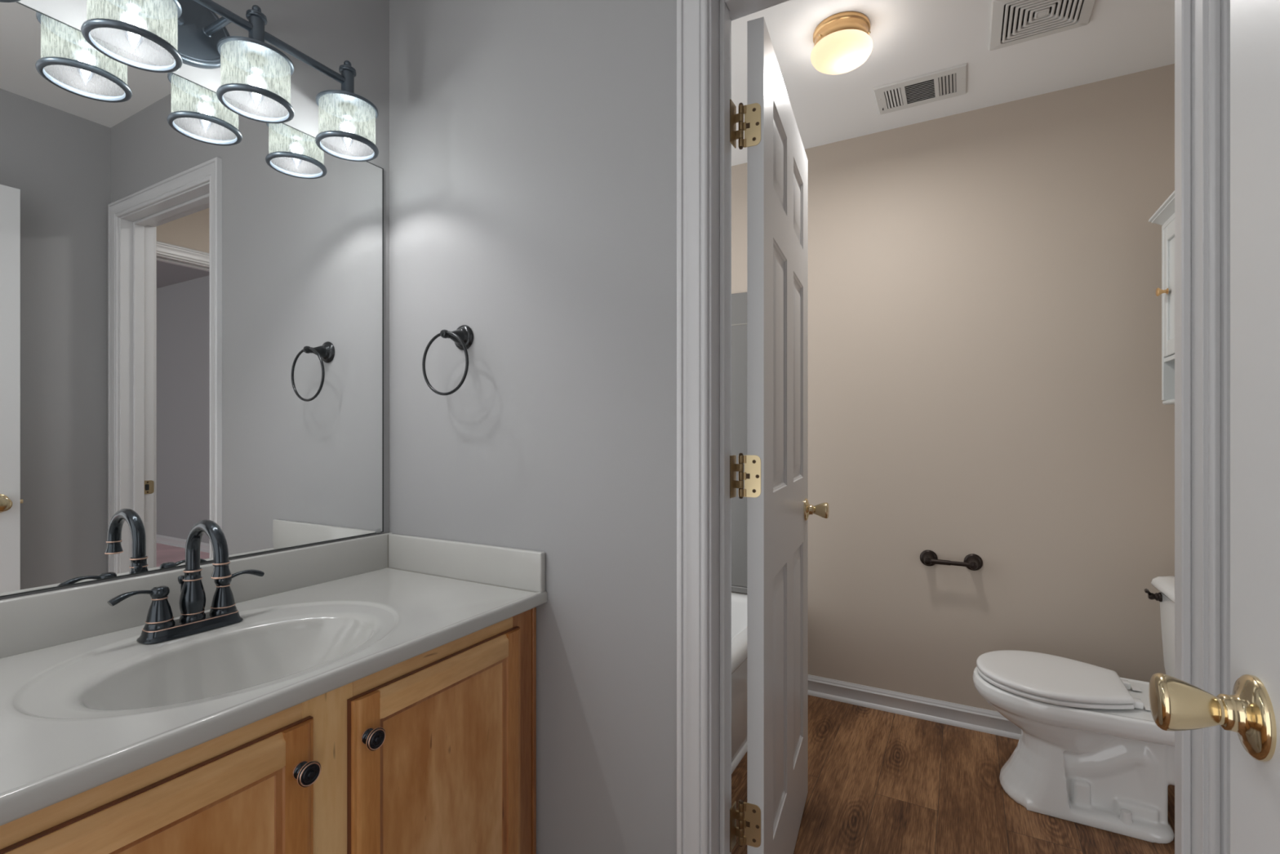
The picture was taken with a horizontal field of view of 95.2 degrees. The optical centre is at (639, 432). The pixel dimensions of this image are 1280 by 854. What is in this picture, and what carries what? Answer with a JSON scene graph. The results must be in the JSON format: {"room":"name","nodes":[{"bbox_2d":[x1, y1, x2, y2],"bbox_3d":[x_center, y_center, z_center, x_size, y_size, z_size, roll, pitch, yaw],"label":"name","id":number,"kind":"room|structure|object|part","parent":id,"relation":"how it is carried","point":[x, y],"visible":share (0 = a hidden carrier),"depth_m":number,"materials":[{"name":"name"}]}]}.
{"room":"bathroom","nodes":[
{"label":"bathroom","id":0,"kind":"room"},
{"bbox_2d":[0,0,389,599],"bbox_3d":[-1.010,-0.055,1.121,0.100,2.440,1.155,0,0,29],"label":"wall","id":1,"kind":"structure","parent":0,"point":[331,33],"depth_m":1.44,"materials":[{"name":"grey paint"}]},
{"bbox_2d":[0,0,378,161],"bbox_3d":[-0.854,-0.782,1.121,0.174,0.232,0.743,0,0,29],"label":"vanity light","id":2,"kind":"object","parent":1,"relation":"attached to","point":[155,36],"visible":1,"depth_m":1.17,"materials":[{"name":"glass"}]},
{"bbox_3d":[-0.885,-0.721,1.023,0.120,0.092,0.120,0,0,29],"label":"lamp shade","id":3,"kind":"part","parent":2,"relation":"part of","materials":[{"name":"white glass"}]},
{"bbox_3d":[-0.850,-0.825,1.181,0.100,0.020,0.020,0,0,29],"label":"arm","id":4,"kind":"part","parent":2,"relation":"part of","materials":[{"name":"metal"}]},
{"bbox_3d":[-0.787,-0.721,1.200,0.120,0.092,0.120,0,0,29],"label":"lamp shade","id":5,"kind":"part","parent":2,"relation":"part of","materials":[{"name":"white glass"}]},
{"bbox_3d":[-0.787,-0.824,1.200,0.037,0.104,0.037,0,0,29],"label":"stem","id":6,"kind":"part","parent":2,"relation":"part of","materials":[{"name":"metal"}]},
{"bbox_3d":[-0.689,-0.721,1.378,0.120,0.092,0.120,0,0,29],"label":"lamp shade","id":7,"kind":"part","parent":2,"relation":"part of","materials":[{"name":"white glass"}]},
{"bbox_3d":[-0.689,-0.824,1.378,0.037,0.104,0.037,0,0,29],"label":"stem","id":8,"kind":"part","parent":2,"relation":"part of","materials":[{"name":"metal"}]},
{"bbox_2d":[0,1,383,597],"bbox_3d":[-0.938,-0.223,1.139,0.008,0.981,1.010,0,0,29],"label":"wall mirror","id":9,"kind":"object","parent":1,"relation":"attached to","point":[192,286],"visible":0.97,"depth_m":1.15,"materials":[{"name":"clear mirror"}]},
{"bbox_2d":[0,532,391,658],"bbox_3d":[-0.930,0.319,1.143,0.018,0.094,1.038,0,0,29],"label":"backsplash","id":10,"kind":"structure","parent":1,"relation":"attached to","point":[40,620],"depth_m":1.11,"materials":[{"name":"stone"}]},
{"bbox_2d":[389,0,676,853],"bbox_3d":[0.095,-0.055,1.204,1.955,2.440,0.058,0,0,29],"label":"wall","id":11,"kind":"structure","parent":0,"point":[533,143],"depth_m":1.32,"materials":[{"name":"grey paint"}]},
{"bbox_2d":[422,324,473,395],"bbox_3d":[-0.459,-0.180,1.434,0.154,0.180,0.074,0,0,29],"label":"towel ring","id":12,"kind":"object","parent":11,"relation":"attached to","point":[463,336],"visible":1,"depth_m":1.43,"materials":[{"name":"black metal"}]},
{"bbox_3d":[-0.459,-0.239,1.434,0.064,0.064,0.074,0,0,29],"label":"post","id":13,"kind":"part","parent":12,"relation":"part of","materials":[{"name":"black metal"}]},
{"bbox_2d":[729,17,829,853],"bbox_3d":[0.378,0.139,1.548,0.176,2.028,0.753,0,0,23],"label":"door","id":14,"kind":"structure","parent":11,"relation":"in","point":[775,476],"depth_m":1.36,"materials":[{"name":"white paint"}]},
{"bbox_3d":[0.547,0.238,1.808,0.070,0.070,0.070,0,0,23],"label":"knob","id":15,"kind":"part","parent":14,"relation":"part of","materials":[{"name":"gold metal"}]},
{"bbox_2d":[676,0,1230,853],"bbox_3d":[0.482,0.109,1.024,0.854,2.112,0.151,0,0,29],"label":"door frame","id":16,"kind":"structure","parent":11,"relation":"attached to","point":[704,27],"depth_m":1.14,"materials":[{"name":"grey paint"}]},
{"bbox_3d":[0.515,0.109,1.082,0.854,2.112,0.018,0,0,29],"label":"casing","id":17,"kind":"part","parent":16,"relation":"part of","materials":[{"name":"grey paint"}]},
{"bbox_2d":[731,63,1174,711],"bbox_3d":[1.003,-0.055,2.540,2.405,2.440,0.100,0,0,29],"label":"wall","id":18,"kind":"structure","parent":0,"point":[984,308],"depth_m":2.28,"materials":[{"name":"beige paint"}]},
{"bbox_2d":[808,674,1021,739],"bbox_3d":[1.317,1.124,2.298,1.420,0.083,0.020,0,0,29],"label":"baseboard","id":19,"kind":"structure","parent":18,"relation":"attached to","point":[991,722],"depth_m":2.40,"materials":[{"name":"grey paint"}]},
{"bbox_2d":[920,550,982,570],"bbox_3d":[1.229,0.510,2.314,0.224,0.066,0.078,0,0,29],"label":"toilet paper holder","id":20,"kind":"object","parent":18,"relation":"attached to","point":[972,562],"visible":1,"depth_m":2.30,"materials":[{"name":"brown metal"}]},
{"bbox_3d":[1.160,0.510,2.352,0.066,0.066,0.078,0,0,29],"label":"post","id":21,"kind":"part","parent":20,"relation":"part of","materials":[{"name":"brown metal"}]},
{"bbox_3d":[1.298,0.510,2.276,0.066,0.066,0.078,0,0,29],"label":"post","id":22,"kind":"part","parent":20,"relation":"part of","materials":[{"name":"brown metal"}]},
{"bbox_2d":[731,0,1174,166],"bbox_3d":[0.341,-1.315,1.340,2.405,0.080,2.842,0,0,29],"label":"ceiling","id":23,"kind":"structure","parent":0,"point":[911,38],"depth_m":1.98,"materials":[{"name":"white paint"}]},
{"bbox_2d":[810,11,872,75],"bbox_3d":[0.637,-1.220,1.852,0.187,0.107,0.187,0,0,29],"label":"ceiling lamp","id":24,"kind":"object","parent":23,"relation":"attached to","point":[842,42],"visible":1,"depth_m":1.80,"materials":[{"name":"white glass"}]},
{"bbox_2d":[872,62,967,115],"bbox_3d":[1.042,-1.268,2.175,0.305,0.014,0.200,0,0,29],"label":"ceiling vent","id":25,"kind":"object","parent":23,"relation":"in","point":[952,82],"visible":1,"depth_m":2.17,"materials":[{"name":"white metal"}]},
{"bbox_2d":[988,0,1096,50],"bbox_3d":[1.211,-1.268,1.761,0.268,0.013,0.268,0,0,29],"label":"ceiling vent","id":26,"kind":"object","parent":23,"relation":"in","point":[1012,22],"visible":1,"depth_m":1.78,"materials":[{"name":"white metal"}]},
{"bbox_2d":[731,694,1174,853],"bbox_3d":[0.045,1.195,0.855,2.355,0.060,3.977,0,0,29],"label":"floor","id":27,"kind":"structure","parent":0,"point":[880,781],"depth_m":1.87,"materials":[{"name":"brown wood"}]},
{"bbox_2d":[0,607,536,853],"bbox_3d":[-0.695,0.778,1.013,0.554,0.775,1.038,0,0,29],"label":"vanity cabinet","id":28,"kind":"object","parent":27,"relation":"on","point":[433,751],"visible":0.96,"depth_m":0.95,"materials":[{"name":"brown wood"}]},
{"bbox_3d":[-0.591,0.453,0.703,0.021,0.046,0.315,0,0,29],"label":"rail","id":29,"kind":"part","parent":28,"relation":"part of","materials":[{"name":"brown wood"}]},
{"bbox_3d":[-0.609,0.416,0.714,0.019,0.052,0.386,0,0,29],"label":"frame rail","id":30,"kind":"part","parent":28,"relation":"part of","materials":[{"name":"brown wood"}]},
{"bbox_3d":[-0.593,0.735,0.705,0.007,0.510,0.306,0,0,29],"label":"panel","id":31,"kind":"part","parent":28,"relation":"part of","materials":[{"name":"brown wood"}]},
{"bbox_2d":[0,532,546,826],"bbox_3d":[-0.701,0.393,1.017,0.542,0.242,1.038,0,0,29],"label":"countertop","id":32,"kind":"structure","parent":28,"relation":"on","point":[85,704],"depth_m":1.03,"materials":[{"name":"stone"}]},
{"bbox_2d":[106,519,264,644],"bbox_3d":[-0.835,0.263,1.093,0.185,0.210,0.181,0,0,-15],"label":"faucet","id":33,"kind":"object","parent":32,"relation":"on","point":[160,626],"visible":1,"depth_m":1.07,"materials":[{"name":"black metal"}]},
{"bbox_3d":[-0.881,0.284,1.015,0.019,0.019,0.066,0,0,30],"label":"lever","id":34,"kind":"part","parent":33,"relation":"part of","materials":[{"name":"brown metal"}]},
{"bbox_3d":[-0.863,0.312,1.050,0.044,0.073,0.044,0,0,30],"label":"handle","id":35,"kind":"part","parent":33,"relation":"part of","materials":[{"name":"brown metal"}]},
{"bbox_3d":[-0.858,0.309,1.096,0.013,0.084,0.013,0,0,30],"label":"lift rod","id":36,"kind":"part","parent":33,"relation":"part of","materials":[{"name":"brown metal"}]},
{"bbox_3d":[-0.837,0.358,1.094,0.062,0.021,0.162,0,0,30],"label":"plate","id":37,"kind":"part","parent":33,"relation":"part of","materials":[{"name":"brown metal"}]},
{"bbox_3d":[-0.837,0.301,1.094,0.040,0.095,0.040,0,0,30],"label":"spout","id":38,"kind":"part","parent":33,"relation":"part of","materials":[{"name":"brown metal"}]},
{"bbox_3d":[-0.811,0.312,1.138,0.044,0.073,0.044,0,0,30],"label":"handle","id":39,"kind":"part","parent":33,"relation":"part of","materials":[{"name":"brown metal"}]},
{"bbox_3d":[-0.790,0.284,1.171,0.019,0.019,0.066,0,0,30],"label":"lever","id":40,"kind":"part","parent":33,"relation":"part of","materials":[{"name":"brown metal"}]},
{"bbox_3d":[-0.485,0.493,0.850,0.028,0.035,0.035,0,0,29],"label":"knob","id":41,"kind":"part","parent":28,"relation":"part of","materials":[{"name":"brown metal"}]},
{"bbox_3d":[-0.432,0.493,0.946,0.028,0.035,0.035,0,0,29],"label":"knob","id":42,"kind":"part","parent":28,"relation":"part of","materials":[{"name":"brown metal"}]},
{"bbox_3d":[-0.382,0.416,1.125,0.019,0.052,0.386,0,0,29],"label":"frame rail","id":43,"kind":"part","parent":28,"relation":"part of","materials":[{"name":"brown wood"}]},
{"bbox_3d":[-0.366,0.735,1.117,0.007,0.510,0.306,0,0,29],"label":"panel","id":44,"kind":"part","parent":28,"relation":"part of","materials":[{"name":"brown wood"}]},
{"bbox_3d":[-0.364,0.453,1.115,0.021,0.046,0.315,0,0,29],"label":"rail","id":45,"kind":"part","parent":28,"relation":"part of","materials":[{"name":"brown wood"}]},
{"bbox_2d":[731,592,746,773],"bbox_3d":[-0.002,0.961,2.197,0.773,0.408,1.468,0,0,29],"label":"bathtub","id":46,"kind":"object","parent":27,"relation":"on","point":[739,601],"visible":0.02,"depth_m":2.11,"materials":[{"name":"white ceramic"}]},
{"bbox_2d":[731,292,746,593],"bbox_3d":[0.001,0.047,2.195,0.765,1.420,1.471,0,0,29],"label":"tub surround","id":47,"kind":"object","parent":46,"relation":"on","point":[739,300],"visible":0.02,"depth_m":2.77,"materials":[{"name":"grey"}]},
{"bbox_2d":[972,575,1174,843],"bbox_3d":[1.446,0.811,1.814,0.719,0.709,0.444,0,0,29],"label":"toilet","id":48,"kind":"object","parent":27,"relation":"on","point":[1091,750],"visible":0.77,"depth_m":1.76,"materials":[{"name":"white ceramic"}]},
{"bbox_3d":[1.314,0.796,1.887,0.393,0.018,0.372,0,0,29],"label":"seat","id":49,"kind":"part","parent":48,"relation":"part of","materials":[{"name":"white plastic"}]},
{"bbox_3d":[1.314,0.777,1.887,0.395,0.022,0.374,0,0,29],"label":"lid","id":50,"kind":"part","parent":48,"relation":"part of","materials":[{"name":"white plastic"}]},
{"bbox_3d":[1.435,0.986,1.820,0.693,0.359,0.375,0,0,29],"label":"bowl","id":51,"kind":"part","parent":48,"relation":"part of","materials":[{"name":"white ceramic"}]},
{"bbox_3d":[1.624,0.512,1.870,0.056,0.029,0.014,0,0,-37],"label":"lever arm","id":52,"kind":"part","parent":48,"relation":"part of","materials":[{"name":"brown metal"}]},
{"bbox_3d":[1.652,0.525,1.877,0.033,0.030,0.030,0,0,29],"label":"lever","id":53,"kind":"part","parent":48,"relation":"part of","materials":[{"name":"brown metal"}]},
{"bbox_3d":[1.668,0.478,1.692,0.212,0.043,0.444,0,0,29],"label":"tank lid","id":54,"kind":"part","parent":48,"relation":"part of","materials":[{"name":"white ceramic"}]},
{"bbox_3d":[1.673,0.648,1.689,0.186,0.302,0.416,0,0,29],"label":"tank","id":55,"kind":"part","parent":48,"relation":"part of","materials":[{"name":"white ceramic"}]},
{"bbox_3d":[1.619,-0.055,1.270,0.100,2.440,1.529,0,0,29],"label":"wall","id":56,"kind":"structure","parent":0,"visible":0},
{"bbox_2d":[1148,190,1174,404],"bbox_3d":[1.673,-0.405,1.689,0.206,0.625,0.534,0,0,29],"label":"upper cabinet","id":57,"kind":"object","parent":56,"relation":"attached to","point":[1164,215],"visible":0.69,"depth_m":1.88,"materials":[{"name":"grey paint"}]},
{"bbox_3d":[1.674,-0.694,1.688,0.202,0.048,0.534,0,0,29],"label":"crown","id":58,"kind":"part","parent":57,"relation":"part of","materials":[{"name":"grey paint"}]},
{"bbox_3d":[1.674,-0.453,1.875,0.028,0.027,0.027,0,0,29],"label":"knob","id":59,"kind":"part","parent":57,"relation":"part of","materials":[{"name":"gold metal"}]},
{"bbox_3d":[1.615,-0.456,1.721,0.017,0.419,0.446,0,0,29],"label":"door frame","id":60,"kind":"part","parent":57,"relation":"part of","materials":[{"name":"grey paint"}]},
{"bbox_2d":[1164,354,1174,362],"bbox_3d":[1.683,-0.237,1.683,0.170,0.014,0.418,0,0,29],"label":"shelf","id":61,"kind":"object","parent":57,"relation":"attached to","point":[1167,357],"depth_m":1.87,"materials":[{"name":"grey paint"}]},
{"bbox_3d":[1.616,-0.456,1.720,0.006,0.319,0.346,0,0,29],"label":"panel","id":62,"kind":"part","parent":57,"relation":"part of","materials":[{"name":"grey paint"}]},
{"bbox_3d":[0.614,-0.055,0.226,0.100,2.440,1.155,0,0,29],"label":"wall","id":63,"kind":"structure","parent":0,"visible":0},
{"bbox_2d":[1148,0,1279,853],"bbox_3d":[0.411,0.139,0.244,0.176,2.028,0.726,0,0,29],"label":"door","id":64,"kind":"structure","parent":63,"relation":"in","point":[1251,712],"depth_m":0.51,"materials":[{"name":"white paint"}]},
{"bbox_3d":[0.506,0.247,0.525,0.070,0.070,0.070,0,0,29],"label":"knob","id":65,"kind":"part","parent":64,"relation":"part of","materials":[{"name":"gold metal"}]}
]}

